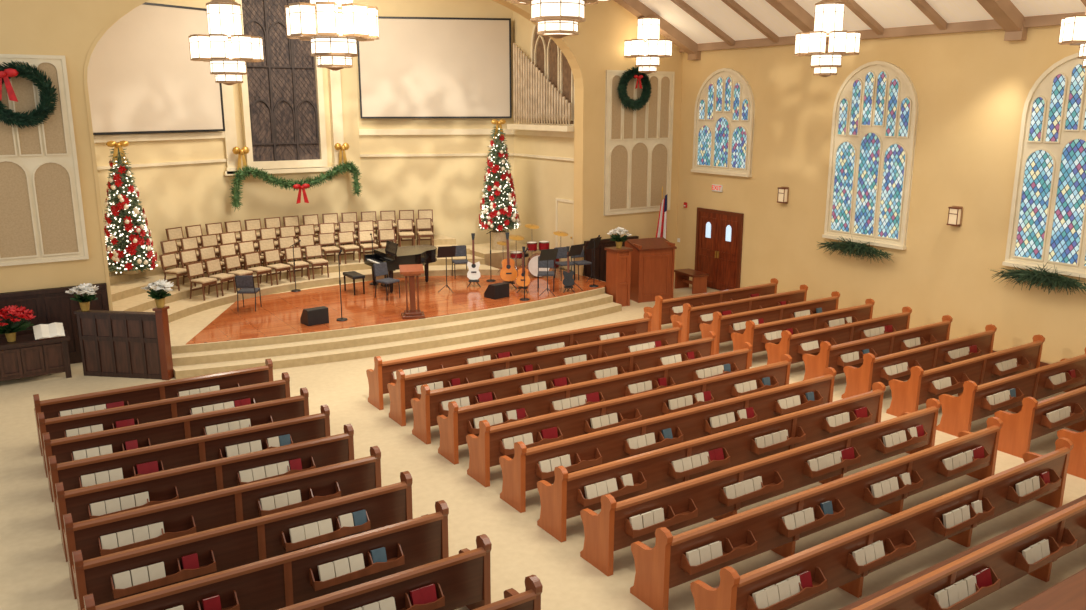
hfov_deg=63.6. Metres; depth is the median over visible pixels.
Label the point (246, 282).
chair
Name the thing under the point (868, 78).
glass light
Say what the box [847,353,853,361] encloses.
hymnal
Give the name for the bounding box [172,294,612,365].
steps
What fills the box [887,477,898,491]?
hymnal
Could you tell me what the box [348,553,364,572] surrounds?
hymnal
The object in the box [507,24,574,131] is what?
pipe organ
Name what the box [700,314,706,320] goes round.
hymnal
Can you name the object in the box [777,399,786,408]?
hymnal
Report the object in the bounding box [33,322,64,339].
open book
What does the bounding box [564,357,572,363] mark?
hymnal
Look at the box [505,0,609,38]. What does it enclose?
chandelier
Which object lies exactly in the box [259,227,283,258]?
chair
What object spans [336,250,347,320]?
microphone stand
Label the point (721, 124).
glass light
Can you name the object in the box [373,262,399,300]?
chair
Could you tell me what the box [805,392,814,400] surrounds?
hymnal
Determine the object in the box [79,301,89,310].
pot
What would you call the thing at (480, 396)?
hymnal
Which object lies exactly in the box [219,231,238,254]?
chair
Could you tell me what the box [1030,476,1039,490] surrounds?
hymnal
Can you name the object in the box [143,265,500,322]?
riser
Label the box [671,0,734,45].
ceiling beam
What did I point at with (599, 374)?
hymnal
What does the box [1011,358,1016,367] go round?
hymnal
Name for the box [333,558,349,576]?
hymnal
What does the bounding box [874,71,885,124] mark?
glass light
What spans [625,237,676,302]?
organ console
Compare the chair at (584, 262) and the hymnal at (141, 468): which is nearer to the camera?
the hymnal at (141, 468)
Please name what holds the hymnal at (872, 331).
in the pew at (789, 344)
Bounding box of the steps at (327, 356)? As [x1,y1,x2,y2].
[173,302,621,378]
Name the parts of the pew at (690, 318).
panel, rail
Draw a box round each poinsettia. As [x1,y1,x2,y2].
[0,305,35,341]
[65,283,98,310]
[141,279,173,307]
[607,227,630,247]
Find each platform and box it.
[169,270,605,353]
[466,241,540,268]
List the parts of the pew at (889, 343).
panel, rail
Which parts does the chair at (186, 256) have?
frame, backrest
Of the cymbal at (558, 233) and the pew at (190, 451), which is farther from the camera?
the cymbal at (558, 233)
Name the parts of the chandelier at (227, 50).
shade frame, shade frame, lamp shade, lamp shade, shade frame, lamp shade, shade frame, ring plate, lamp shade, shade frame, lamp shade, shade frame, lamp shade, lamp shade, shade frame, lamp shade, shade frame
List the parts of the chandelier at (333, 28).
lamp shade, shade frame, shade frame, lamp shade, shade frame, lamp shade, lamp shade, ring plate, lamp shade, shade frame, lamp shade, shade frame, lamp shade, lamp shade, shade frame, shade frame, lamp shade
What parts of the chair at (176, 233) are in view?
frame, backrest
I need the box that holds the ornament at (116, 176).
[113,173,121,179]
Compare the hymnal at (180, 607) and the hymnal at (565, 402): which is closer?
the hymnal at (180, 607)
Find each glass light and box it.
[697,125,710,165]
[699,99,704,118]
[707,84,713,118]
[714,117,728,166]
[716,77,722,110]
[725,77,730,110]
[731,126,746,167]
[733,83,739,119]
[742,99,747,119]
[831,142,854,231]
[838,98,847,133]
[849,80,860,134]
[854,132,879,234]
[862,72,873,124]
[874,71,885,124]
[878,144,904,238]
[886,79,898,135]
[899,98,909,136]
[1015,150,1052,258]
[1029,97,1044,140]
[1046,74,1064,141]
[1048,139,1085,264]
[1065,64,1084,129]
[1083,112,1085,129]
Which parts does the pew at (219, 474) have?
rail, panel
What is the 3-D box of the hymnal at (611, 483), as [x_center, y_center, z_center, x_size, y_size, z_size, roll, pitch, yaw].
[0.875,2.325,11.178,0.156,0.196,0.100,-9,16,-33]
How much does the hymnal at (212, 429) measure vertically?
0.198 m
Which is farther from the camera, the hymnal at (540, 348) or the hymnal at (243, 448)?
the hymnal at (540, 348)
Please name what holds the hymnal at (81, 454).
in the pew at (190, 426)
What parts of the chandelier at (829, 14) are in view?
shade frame, lamp shade, lamp shade, shade frame, lamp shade, shade frame, lamp shade, shade frame, ring plate, lamp shade, shade frame, lamp shade, shade frame, lamp shade, shade frame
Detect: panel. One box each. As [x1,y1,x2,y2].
[0,54,88,265]
[603,70,674,215]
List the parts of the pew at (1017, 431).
panel, rail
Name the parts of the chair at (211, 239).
frame, backrest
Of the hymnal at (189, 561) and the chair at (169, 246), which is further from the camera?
the chair at (169, 246)
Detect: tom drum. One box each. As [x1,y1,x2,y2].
[527,241,536,250]
[538,241,549,250]
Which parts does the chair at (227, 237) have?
frame, backrest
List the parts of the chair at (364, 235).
backrest, frame, seat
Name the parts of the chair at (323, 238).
frame, backrest, seat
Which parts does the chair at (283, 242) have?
backrest, frame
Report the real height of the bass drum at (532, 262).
0.659 m
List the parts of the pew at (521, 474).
panel, rail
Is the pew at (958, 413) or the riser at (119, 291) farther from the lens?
the riser at (119, 291)
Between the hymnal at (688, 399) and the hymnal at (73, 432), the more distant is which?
the hymnal at (688, 399)
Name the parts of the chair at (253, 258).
frame, backrest, seat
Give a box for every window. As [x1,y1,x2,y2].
[691,68,754,176]
[822,61,917,249]
[1002,53,1085,277]
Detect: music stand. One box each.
[437,246,455,290]
[538,248,557,295]
[566,244,583,289]
[586,237,601,280]
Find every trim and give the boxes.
[83,0,585,310]
[93,129,573,169]
[679,12,1084,51]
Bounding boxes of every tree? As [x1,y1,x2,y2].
[105,140,157,274]
[478,119,518,249]
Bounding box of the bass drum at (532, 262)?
[527,253,549,276]
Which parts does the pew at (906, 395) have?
panel, rail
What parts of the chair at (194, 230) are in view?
frame, backrest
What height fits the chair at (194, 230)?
0.873 m
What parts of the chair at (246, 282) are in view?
backrest, seat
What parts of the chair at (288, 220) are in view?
frame, backrest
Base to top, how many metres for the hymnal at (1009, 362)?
0.197 m
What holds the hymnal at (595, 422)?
in the pew at (485, 450)
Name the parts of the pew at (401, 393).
panel, rail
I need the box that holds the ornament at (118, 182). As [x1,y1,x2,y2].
[114,179,122,186]
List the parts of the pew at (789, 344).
panel, rail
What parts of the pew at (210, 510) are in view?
rail, panel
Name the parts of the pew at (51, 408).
rail, panel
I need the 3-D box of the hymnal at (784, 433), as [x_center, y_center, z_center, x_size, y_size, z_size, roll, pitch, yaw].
[3.528,1.940,12.839,0.156,0.198,0.072,-8,15,-31]
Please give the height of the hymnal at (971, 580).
0.198 m
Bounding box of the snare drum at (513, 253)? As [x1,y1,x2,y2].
[510,251,522,268]
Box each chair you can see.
[159,252,192,290]
[160,239,179,273]
[165,227,183,252]
[179,249,205,286]
[180,236,199,265]
[185,224,202,249]
[185,261,218,300]
[198,246,226,276]
[200,234,218,262]
[204,258,235,295]
[205,222,222,247]
[218,243,245,272]
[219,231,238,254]
[223,254,252,289]
[224,220,241,245]
[234,275,261,311]
[237,240,264,269]
[239,229,264,261]
[243,251,272,287]
[244,219,260,250]
[257,238,283,265]
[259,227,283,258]
[263,249,290,284]
[264,217,280,239]
[278,236,295,263]
[279,225,302,256]
[283,216,298,237]
[284,246,309,281]
[297,234,320,261]
[298,224,321,247]
[302,214,318,236]
[304,244,328,278]
[318,223,337,254]
[318,232,340,265]
[322,213,338,234]
[337,231,359,263]
[339,221,358,252]
[341,212,357,235]
[358,220,377,247]
[358,230,378,259]
[361,211,377,234]
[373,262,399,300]
[377,219,396,247]
[379,229,394,248]
[380,210,396,239]
[397,219,414,246]
[399,210,415,239]
[416,218,433,245]
[418,209,433,233]
[452,245,468,278]
[537,256,554,291]
[554,247,573,280]
[571,247,591,279]
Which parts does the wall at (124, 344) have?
panel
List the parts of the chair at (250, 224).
frame, backrest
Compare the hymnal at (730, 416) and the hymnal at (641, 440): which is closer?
the hymnal at (641, 440)
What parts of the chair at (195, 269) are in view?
frame, backrest, seat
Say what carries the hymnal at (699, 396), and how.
in the pew at (485, 450)
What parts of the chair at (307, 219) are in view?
frame, backrest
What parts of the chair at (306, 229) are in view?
frame, backrest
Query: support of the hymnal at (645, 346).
in the pew at (401, 393)
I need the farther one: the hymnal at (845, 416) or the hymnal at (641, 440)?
the hymnal at (845, 416)
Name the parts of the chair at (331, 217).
frame, backrest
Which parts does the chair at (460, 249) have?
seat, backrest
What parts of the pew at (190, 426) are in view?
rail, panel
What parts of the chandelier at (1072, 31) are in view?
lamp shade, shade frame, shade frame, lamp shade, ring plate, shade frame, lamp shade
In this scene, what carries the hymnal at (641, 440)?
in the pew at (521, 474)
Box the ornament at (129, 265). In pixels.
[124,262,132,269]
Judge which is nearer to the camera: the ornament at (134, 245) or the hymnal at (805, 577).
the hymnal at (805, 577)
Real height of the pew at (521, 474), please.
0.985 m
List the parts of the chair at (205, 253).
frame, backrest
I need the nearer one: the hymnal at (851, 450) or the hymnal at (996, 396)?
the hymnal at (851, 450)
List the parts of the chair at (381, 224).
backrest, frame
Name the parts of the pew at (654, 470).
panel, rail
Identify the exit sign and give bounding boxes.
[712,184,722,191]
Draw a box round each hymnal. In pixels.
[60,410,71,416]
[66,428,78,436]
[72,408,82,414]
[73,449,86,459]
[78,426,90,434]
[81,473,95,486]
[83,406,94,412]
[86,447,99,457]
[90,501,105,515]
[91,424,102,432]
[95,404,105,410]
[95,471,109,483]
[99,445,112,454]
[100,533,117,548]
[105,498,120,513]
[106,403,113,408]
[109,468,122,481]
[113,401,123,407]
[113,571,131,588]
[115,420,127,427]
[117,529,133,546]
[120,495,135,509]
[122,419,134,425]
[125,440,137,449]
[130,566,148,585]
[132,526,148,542]
[134,491,149,506]
[136,462,147,473]
[147,461,158,473]
[147,562,165,580]
[148,522,163,538]
[166,605,183,609]
[179,390,188,396]
[181,553,198,568]
[189,389,199,394]
[191,407,202,414]
[199,387,209,392]
[202,405,212,412]
[202,595,221,609]
[205,425,217,434]
[209,385,219,391]
[213,403,223,410]
[217,423,228,432]
[223,401,233,408]
[225,445,238,456]
[228,421,239,430]
[234,400,240,406]
[237,442,250,454]
[239,419,250,427]
[239,469,252,481]
[240,398,250,405]
[249,440,261,451]
[252,466,265,480]
[260,496,274,509]
[264,464,277,477]
[267,436,279,446]
[274,493,287,508]
[276,461,289,474]
[279,434,290,445]
[287,490,300,504]
[289,458,301,469]
[289,526,305,542]
[303,522,318,538]
[317,518,332,535]
[318,562,334,580]
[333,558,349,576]
[338,513,353,527]
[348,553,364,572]
[352,510,366,525]
[362,602,379,609]
[370,547,386,562]
[378,597,395,609]
[403,369,410,374]
[410,368,418,373]
[410,587,423,605]
[416,385,420,393]
[418,366,426,372]
[419,584,436,603]
[427,383,434,389]
[434,381,442,389]
[441,400,450,409]
[451,378,459,385]
[451,398,460,406]
[460,397,469,406]
[467,358,475,363]
[473,417,483,428]
[475,356,482,362]
[477,394,484,401]
[483,355,490,360]
[483,392,492,401]
[484,415,493,424]
[493,370,501,377]
[493,413,502,424]
[501,369,509,376]
[502,437,513,448]
[503,352,509,357]
[506,410,516,418]
[509,367,516,374]
[513,435,522,442]
[516,408,525,418]
[521,384,530,393]
[522,433,532,444]
[524,365,532,371]
[530,383,538,392]
[536,346,543,351]
[538,381,545,390]
[539,460,550,471]
[541,429,549,438]
[544,344,550,349]
[548,427,557,438]
[549,457,560,470]
[551,343,557,348]
[552,400,562,409]
[553,378,562,386]
[557,342,564,347]
[558,377,566,385]
[560,454,570,466]
[561,398,570,408]
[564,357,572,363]
[569,396,578,406]
[572,356,579,362]
[577,395,586,404]
[579,355,586,361]
[584,484,597,498]
[585,393,594,401]
[590,417,600,427]
[594,392,599,401]
[595,370,602,378]
[595,481,607,495]
[599,415,609,426]
[600,335,606,339]
[603,368,610,377]
[605,478,617,492]
[608,413,617,423]
[610,367,617,375]
[621,474,633,485]
[627,437,637,448]
[628,345,635,351]
[628,384,636,392]
[629,514,642,529]
[636,344,642,350]
[636,382,644,392]
[637,435,646,447]
[641,511,653,527]
[642,343,648,349]
[644,381,651,390]
[645,433,655,444]
[648,342,654,348]
[651,508,664,523]
[655,341,661,346]
[658,377,666,385]
[660,357,668,364]
[661,428,672,438]
[668,355,674,363]
[668,399,677,409]
[671,459,683,471]
[672,307,678,312]
[674,354,681,362]
[676,397,685,407]
[680,457,692,470]
[685,395,692,405]
[686,549,700,565]
[687,351,694,358]
[690,454,701,467]
[695,392,703,400]
[696,369,703,377]
[697,545,711,563]
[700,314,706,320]
[700,452,708,464]
[702,391,710,400]
[704,368,710,377]
[707,314,712,320]
[707,450,715,460]
[708,541,722,558]
[710,366,717,375]
[710,416,719,427]
[714,448,723,459]
[716,365,723,373]
[718,414,727,425]
[723,364,730,371]
[723,485,735,498]
[726,412,734,423]
[733,323,739,329]
[733,482,744,496]
[735,383,743,392]
[737,409,746,418]
[740,322,744,329]
[741,479,753,493]
[743,382,749,391]
[746,407,753,417]
[748,380,756,389]
[752,476,761,490]
[752,589,767,608]
[755,436,764,447]
[762,377,770,385]
[763,434,772,446]
[764,333,771,339]
[764,584,779,606]
[770,332,776,339]
[771,432,780,443]
[775,330,781,337]
[775,580,790,600]
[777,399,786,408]
[778,430,787,441]
[782,514,795,528]
[784,397,793,407]
[786,575,800,595]
[792,395,800,405]
[793,511,805,527]
[797,570,812,588]
[800,343,807,350]
[802,507,814,523]
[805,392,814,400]
[807,342,813,349]
[807,458,818,470]
[812,340,818,348]
[816,456,826,469]
[820,501,832,514]
[824,453,834,466]
[826,416,835,426]
[829,320,834,326]
[831,451,841,463]
[834,414,842,425]
[835,319,839,325]
[839,448,849,459]
[841,354,847,361]
[841,412,849,423]
[844,447,854,458]
[846,317,851,322]
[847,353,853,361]
[852,352,858,359]
[852,548,865,564]
[854,408,863,417]
[860,407,867,417]
[862,544,875,563]
[864,330,869,336]
[869,328,874,336]
[870,482,882,497]
[871,540,884,558]
[873,328,879,334]
[878,327,884,333]
[879,480,890,494]
[883,366,891,374]
[883,435,892,446]
[887,325,892,331]
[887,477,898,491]
[890,365,896,374]
[890,432,899,445]
[896,364,902,372]
[897,430,906,442]
[899,472,910,484]
[900,362,907,371]
[903,340,910,346]
[907,427,917,437]
[909,338,915,346]
[914,425,923,436]
[915,337,919,345]
[932,380,939,388]
[934,589,948,607]
[939,378,945,388]
[943,377,951,386]
[943,457,952,469]
[943,512,954,527]
[944,584,958,606]
[948,350,954,358]
[950,455,959,468]
[951,508,961,524]
[953,349,959,357]
[954,579,967,600]
[957,452,966,465]
[959,348,964,356]
[959,505,969,521]
[964,347,968,354]
[964,450,972,463]
[964,575,976,595]
[968,346,973,352]
[971,448,979,458]
[971,500,982,513]
[973,570,986,588]
[975,446,984,458]
[978,567,991,585]
[986,395,993,404]
[993,393,999,404]
[995,362,1002,370]
[997,392,1004,402]
[1000,361,1007,370]
[1002,390,1009,400]
[1007,360,1012,368]
[1009,388,1015,396]
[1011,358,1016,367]
[1015,482,1025,495]
[1022,479,1032,494]
[1022,547,1033,563]
[1029,543,1041,562]
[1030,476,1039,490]
[1038,539,1049,558]
[1040,471,1049,483]
[1046,412,1054,422]
[1049,376,1056,384]
[1052,410,1059,421]
[1053,374,1061,383]
[1058,408,1065,419]
[1060,373,1065,382]
[1064,406,1070,417]
[1068,370,1075,377]
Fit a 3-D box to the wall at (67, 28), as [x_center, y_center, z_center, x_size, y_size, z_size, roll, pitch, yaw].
[-4.846,-5.269,20.764,21.200,11.700,0.400,-8,15,-32]
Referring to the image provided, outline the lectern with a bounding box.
[399,264,424,318]
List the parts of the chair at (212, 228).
frame, backrest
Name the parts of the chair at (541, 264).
seat, backrest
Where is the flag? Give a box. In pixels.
[656,186,666,238]
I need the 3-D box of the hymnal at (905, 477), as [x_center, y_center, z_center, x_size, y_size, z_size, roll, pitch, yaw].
[4.702,2.284,11.348,0.156,0.197,0.093,-8,15,-31]
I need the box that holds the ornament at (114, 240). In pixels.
[111,237,117,244]
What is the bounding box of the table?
[0,330,71,380]
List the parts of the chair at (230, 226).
frame, backrest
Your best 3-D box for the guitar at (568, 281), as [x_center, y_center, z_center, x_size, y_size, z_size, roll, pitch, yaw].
[0.674,-0.941,23.155,0.317,1.190,0.413,-1,13,-4]
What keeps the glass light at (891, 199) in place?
attached to the window at (875, 117)
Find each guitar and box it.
[467,233,480,286]
[499,232,516,288]
[516,247,530,292]
[563,246,574,292]
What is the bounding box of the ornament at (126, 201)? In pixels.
[123,197,129,204]
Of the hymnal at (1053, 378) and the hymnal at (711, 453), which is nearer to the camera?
the hymnal at (711, 453)
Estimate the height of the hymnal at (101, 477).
0.197 m
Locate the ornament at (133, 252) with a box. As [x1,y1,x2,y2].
[128,248,136,255]
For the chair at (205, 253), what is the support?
on the riser at (142, 302)
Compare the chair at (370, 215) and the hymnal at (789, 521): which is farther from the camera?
the chair at (370, 215)
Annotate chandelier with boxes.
[188,0,263,84]
[285,0,378,70]
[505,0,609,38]
[624,14,671,73]
[794,0,860,76]
[1058,12,1085,67]
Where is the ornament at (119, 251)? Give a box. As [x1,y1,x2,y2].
[117,250,124,257]
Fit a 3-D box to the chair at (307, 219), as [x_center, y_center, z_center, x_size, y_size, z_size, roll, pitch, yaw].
[-6.942,-2.278,26.508,0.470,0.873,0.539,-9,15,-33]
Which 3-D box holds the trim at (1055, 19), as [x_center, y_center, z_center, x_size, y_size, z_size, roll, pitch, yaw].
[10.194,-5.496,16.787,0.140,0.200,22.400,-8,15,-32]
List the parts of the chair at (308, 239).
frame, backrest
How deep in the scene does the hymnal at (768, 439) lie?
12.65 m
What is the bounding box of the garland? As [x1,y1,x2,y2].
[230,161,361,211]
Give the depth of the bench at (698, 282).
25.48 m
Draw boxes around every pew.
[33,358,272,455]
[38,372,289,477]
[43,387,308,501]
[48,404,330,529]
[55,424,353,561]
[63,446,381,598]
[72,471,412,609]
[83,500,448,609]
[278,534,491,609]
[366,312,651,409]
[387,321,682,425]
[411,331,715,443]
[437,342,751,464]
[466,354,791,486]
[473,575,542,609]
[499,367,836,512]
[537,382,885,541]
[580,398,940,575]
[630,417,1002,609]
[644,278,777,330]
[670,284,807,341]
[690,437,1073,609]
[699,291,839,354]
[731,298,874,366]
[765,306,911,364]
[802,315,952,380]
[839,495,1085,609]
[841,324,996,398]
[886,334,1044,416]
[936,347,1085,436]
[994,386,1085,458]
[1010,568,1085,609]
[1057,429,1085,479]
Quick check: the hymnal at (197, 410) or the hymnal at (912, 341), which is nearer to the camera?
the hymnal at (197, 410)
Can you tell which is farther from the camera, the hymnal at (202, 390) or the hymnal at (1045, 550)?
the hymnal at (202, 390)
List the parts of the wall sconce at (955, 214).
lamp shade, plate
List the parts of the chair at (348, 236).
frame, backrest, seat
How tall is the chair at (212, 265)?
0.873 m
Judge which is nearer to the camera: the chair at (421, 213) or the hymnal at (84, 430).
the hymnal at (84, 430)
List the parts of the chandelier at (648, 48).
lamp shade, lamp shade, shade frame, ring plate, lamp shade, shade frame, lamp shade, shade frame, shade frame, lamp shade, lamp shade, shade frame, lamp shade, shade frame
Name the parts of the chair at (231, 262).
frame, backrest, seat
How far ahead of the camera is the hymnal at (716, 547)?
9.54 m
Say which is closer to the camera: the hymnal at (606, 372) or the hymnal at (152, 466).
the hymnal at (152, 466)
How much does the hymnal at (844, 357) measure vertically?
0.198 m
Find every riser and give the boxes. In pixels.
[109,235,455,284]
[110,245,469,301]
[112,254,484,311]
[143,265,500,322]
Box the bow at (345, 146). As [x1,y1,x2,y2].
[334,143,349,169]
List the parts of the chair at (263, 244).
frame, backrest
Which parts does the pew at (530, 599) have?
rail, panel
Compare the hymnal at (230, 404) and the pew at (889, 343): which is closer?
the hymnal at (230, 404)
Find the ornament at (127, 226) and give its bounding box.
[124,224,132,231]
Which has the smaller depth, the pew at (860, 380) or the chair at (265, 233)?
the pew at (860, 380)
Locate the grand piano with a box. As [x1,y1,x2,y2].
[364,240,436,292]
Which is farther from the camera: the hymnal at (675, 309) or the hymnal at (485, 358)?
the hymnal at (675, 309)
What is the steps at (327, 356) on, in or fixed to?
on the floor at (34, 569)
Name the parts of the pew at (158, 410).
rail, panel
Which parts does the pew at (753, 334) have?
panel, rail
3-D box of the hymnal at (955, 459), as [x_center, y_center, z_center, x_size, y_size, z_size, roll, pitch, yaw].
[5.608,2.153,11.907,0.156,0.198,0.071,-9,15,-33]
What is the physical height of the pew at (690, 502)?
0.985 m
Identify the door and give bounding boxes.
[555,198,573,270]
[695,207,743,290]
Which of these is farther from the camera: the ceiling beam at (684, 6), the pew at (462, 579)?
the ceiling beam at (684, 6)
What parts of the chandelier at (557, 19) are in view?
shade frame, ring plate, lamp shade, shade frame, lamp shade, shade frame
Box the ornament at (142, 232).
[140,229,145,237]
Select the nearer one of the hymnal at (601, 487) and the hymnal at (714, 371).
the hymnal at (601, 487)
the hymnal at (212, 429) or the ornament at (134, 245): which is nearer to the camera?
the hymnal at (212, 429)
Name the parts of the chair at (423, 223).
backrest, frame, seat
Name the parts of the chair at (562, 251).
backrest, seat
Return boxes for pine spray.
[817,235,893,262]
[991,262,1085,294]
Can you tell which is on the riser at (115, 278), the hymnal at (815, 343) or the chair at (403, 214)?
the chair at (403, 214)
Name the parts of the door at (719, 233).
glass pane, glass pane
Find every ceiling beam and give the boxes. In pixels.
[614,0,700,59]
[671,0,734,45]
[721,0,778,42]
[765,0,828,51]
[840,0,883,34]
[910,0,946,29]
[977,0,1027,40]
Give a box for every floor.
[0,279,1085,609]
[186,265,605,344]
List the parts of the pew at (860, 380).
panel, rail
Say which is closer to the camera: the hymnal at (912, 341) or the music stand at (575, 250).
the hymnal at (912, 341)
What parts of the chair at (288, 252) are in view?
backrest, frame, seat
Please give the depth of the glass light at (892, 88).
20.30 m
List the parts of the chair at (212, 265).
frame, backrest, seat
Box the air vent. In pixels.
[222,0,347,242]
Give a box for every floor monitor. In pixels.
[300,306,328,325]
[484,282,508,299]
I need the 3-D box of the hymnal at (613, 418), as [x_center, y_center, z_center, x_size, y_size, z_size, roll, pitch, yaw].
[1.084,1.779,13.550,0.156,0.198,0.087,-8,15,-32]
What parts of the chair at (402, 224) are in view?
backrest, frame, seat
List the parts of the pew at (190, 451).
rail, panel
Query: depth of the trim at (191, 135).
26.38 m
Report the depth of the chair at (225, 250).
23.32 m
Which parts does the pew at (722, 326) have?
panel, rail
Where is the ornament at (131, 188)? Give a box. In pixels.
[127,185,134,192]
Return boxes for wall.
[0,0,682,304]
[74,306,173,379]
[94,0,237,260]
[233,57,362,234]
[354,0,514,244]
[513,11,573,271]
[675,25,1085,363]
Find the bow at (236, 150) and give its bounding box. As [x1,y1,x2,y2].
[232,146,248,170]
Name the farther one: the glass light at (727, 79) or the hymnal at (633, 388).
the glass light at (727, 79)
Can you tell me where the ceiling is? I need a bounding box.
[639,0,1085,43]
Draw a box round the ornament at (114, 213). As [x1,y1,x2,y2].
[112,208,119,215]
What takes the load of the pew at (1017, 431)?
on the floor at (34, 569)
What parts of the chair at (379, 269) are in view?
backrest, seat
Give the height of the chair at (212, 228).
0.873 m
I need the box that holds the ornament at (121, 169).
[118,165,126,173]
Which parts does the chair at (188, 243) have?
frame, backrest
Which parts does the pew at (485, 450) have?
panel, rail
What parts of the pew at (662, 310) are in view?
panel, rail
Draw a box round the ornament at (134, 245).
[129,242,137,248]
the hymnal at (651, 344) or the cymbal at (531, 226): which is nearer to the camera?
the hymnal at (651, 344)
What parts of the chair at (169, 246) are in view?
frame, backrest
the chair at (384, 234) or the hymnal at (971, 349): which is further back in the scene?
the chair at (384, 234)
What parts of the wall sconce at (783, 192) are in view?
lamp shade, plate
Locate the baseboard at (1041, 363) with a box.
[992,350,1048,366]
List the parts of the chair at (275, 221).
frame, backrest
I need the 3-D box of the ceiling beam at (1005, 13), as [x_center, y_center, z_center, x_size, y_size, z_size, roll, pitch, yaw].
[5.543,-7.260,14.632,9.800,5.080,0.360,-8,15,-32]
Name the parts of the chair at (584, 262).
backrest, seat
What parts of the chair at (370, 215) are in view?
backrest, frame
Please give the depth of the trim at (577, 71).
24.30 m
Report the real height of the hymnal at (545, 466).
0.198 m
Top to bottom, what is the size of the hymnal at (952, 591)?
0.198 m
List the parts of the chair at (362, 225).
backrest, frame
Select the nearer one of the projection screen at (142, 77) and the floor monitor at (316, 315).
the floor monitor at (316, 315)
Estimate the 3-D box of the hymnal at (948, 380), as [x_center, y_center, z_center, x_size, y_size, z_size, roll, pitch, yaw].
[7.092,1.369,15.342,0.156,0.197,0.089,-8,15,-31]
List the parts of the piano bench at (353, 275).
leg, seat, leg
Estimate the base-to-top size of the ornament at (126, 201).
0.224 m
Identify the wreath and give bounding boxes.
[0,61,58,128]
[617,67,651,110]
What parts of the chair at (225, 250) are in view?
backrest, frame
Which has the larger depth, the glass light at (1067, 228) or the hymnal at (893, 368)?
the glass light at (1067, 228)
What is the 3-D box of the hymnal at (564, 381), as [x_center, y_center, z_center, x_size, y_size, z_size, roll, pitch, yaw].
[0.346,1.371,15.327,0.156,0.198,0.083,-8,15,-31]
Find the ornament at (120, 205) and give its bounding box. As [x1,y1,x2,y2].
[116,202,123,209]
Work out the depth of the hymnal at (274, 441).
12.57 m
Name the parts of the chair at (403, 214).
backrest, frame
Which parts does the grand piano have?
leg, leg, lid, leg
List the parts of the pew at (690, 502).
panel, rail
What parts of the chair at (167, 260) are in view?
frame, backrest, seat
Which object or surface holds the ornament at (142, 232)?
attached to the tree at (117, 228)
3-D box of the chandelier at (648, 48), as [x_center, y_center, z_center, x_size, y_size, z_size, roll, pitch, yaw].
[2.940,-7.297,24.458,1.308,1.620,1.311,11,17,39]
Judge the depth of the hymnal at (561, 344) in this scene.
17.58 m
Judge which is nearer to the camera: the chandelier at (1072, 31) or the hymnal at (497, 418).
the hymnal at (497, 418)
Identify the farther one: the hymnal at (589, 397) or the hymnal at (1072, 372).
the hymnal at (1072, 372)
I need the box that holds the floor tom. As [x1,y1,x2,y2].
[550,259,559,271]
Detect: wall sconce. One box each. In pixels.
[777,186,788,203]
[947,206,962,226]
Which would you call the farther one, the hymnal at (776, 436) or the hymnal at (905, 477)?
the hymnal at (776, 436)
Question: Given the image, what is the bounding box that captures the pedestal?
[604,246,632,306]
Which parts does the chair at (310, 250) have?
backrest, frame, seat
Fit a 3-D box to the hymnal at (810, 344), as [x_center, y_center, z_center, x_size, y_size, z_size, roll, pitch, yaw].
[5.376,0.845,17.625,0.156,0.198,0.086,-8,15,-32]
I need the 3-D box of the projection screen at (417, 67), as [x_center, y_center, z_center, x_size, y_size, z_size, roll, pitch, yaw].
[-3.332,-7.338,27.157,4.700,3.020,0.230,-2,13,-9]
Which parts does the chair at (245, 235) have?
frame, backrest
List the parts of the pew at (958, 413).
panel, rail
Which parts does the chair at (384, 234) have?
backrest, frame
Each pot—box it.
[5,332,15,341]
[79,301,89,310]
[154,298,164,307]
[615,241,621,247]
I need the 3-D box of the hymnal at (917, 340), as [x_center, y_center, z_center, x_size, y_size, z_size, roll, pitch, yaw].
[7.676,0.769,17.954,0.156,0.198,0.080,-8,15,-33]
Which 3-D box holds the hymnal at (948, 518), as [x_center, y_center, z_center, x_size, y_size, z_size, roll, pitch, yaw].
[4.748,2.535,10.241,0.156,0.198,0.075,-8,15,-31]
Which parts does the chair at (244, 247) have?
frame, backrest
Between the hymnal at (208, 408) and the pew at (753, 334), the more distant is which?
the pew at (753, 334)
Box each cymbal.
[497,241,505,272]
[509,235,523,278]
[525,224,538,268]
[553,231,567,271]
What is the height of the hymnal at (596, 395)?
0.197 m
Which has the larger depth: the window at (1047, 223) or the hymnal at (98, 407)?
the window at (1047, 223)
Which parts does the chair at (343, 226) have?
backrest, frame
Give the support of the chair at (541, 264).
on the floor at (279, 314)
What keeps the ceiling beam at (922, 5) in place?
attached to the ceiling
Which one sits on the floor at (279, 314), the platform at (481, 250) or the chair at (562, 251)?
the chair at (562, 251)
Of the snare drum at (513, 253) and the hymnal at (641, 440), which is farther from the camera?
the snare drum at (513, 253)
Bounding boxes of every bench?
[343,271,364,294]
[674,268,708,293]
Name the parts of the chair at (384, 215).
backrest, frame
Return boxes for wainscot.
[0,283,108,363]
[584,236,638,281]
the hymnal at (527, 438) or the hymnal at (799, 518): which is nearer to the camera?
the hymnal at (799, 518)
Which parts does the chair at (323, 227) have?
frame, backrest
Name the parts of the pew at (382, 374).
panel, rail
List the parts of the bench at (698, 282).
leg, seat, leg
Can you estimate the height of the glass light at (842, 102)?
0.877 m
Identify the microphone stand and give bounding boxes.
[290,240,300,291]
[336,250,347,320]
[369,233,378,284]
[487,227,497,281]
[520,248,529,300]
[589,235,599,286]
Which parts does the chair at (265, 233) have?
frame, backrest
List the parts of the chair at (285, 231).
frame, backrest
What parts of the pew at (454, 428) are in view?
panel, rail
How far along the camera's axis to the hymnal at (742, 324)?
19.22 m
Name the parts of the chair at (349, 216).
backrest, frame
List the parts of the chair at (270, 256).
frame, backrest, seat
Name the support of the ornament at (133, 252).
attached to the tree at (117, 228)
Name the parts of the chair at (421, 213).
backrest, frame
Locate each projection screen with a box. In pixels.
[87,2,224,134]
[357,16,511,118]

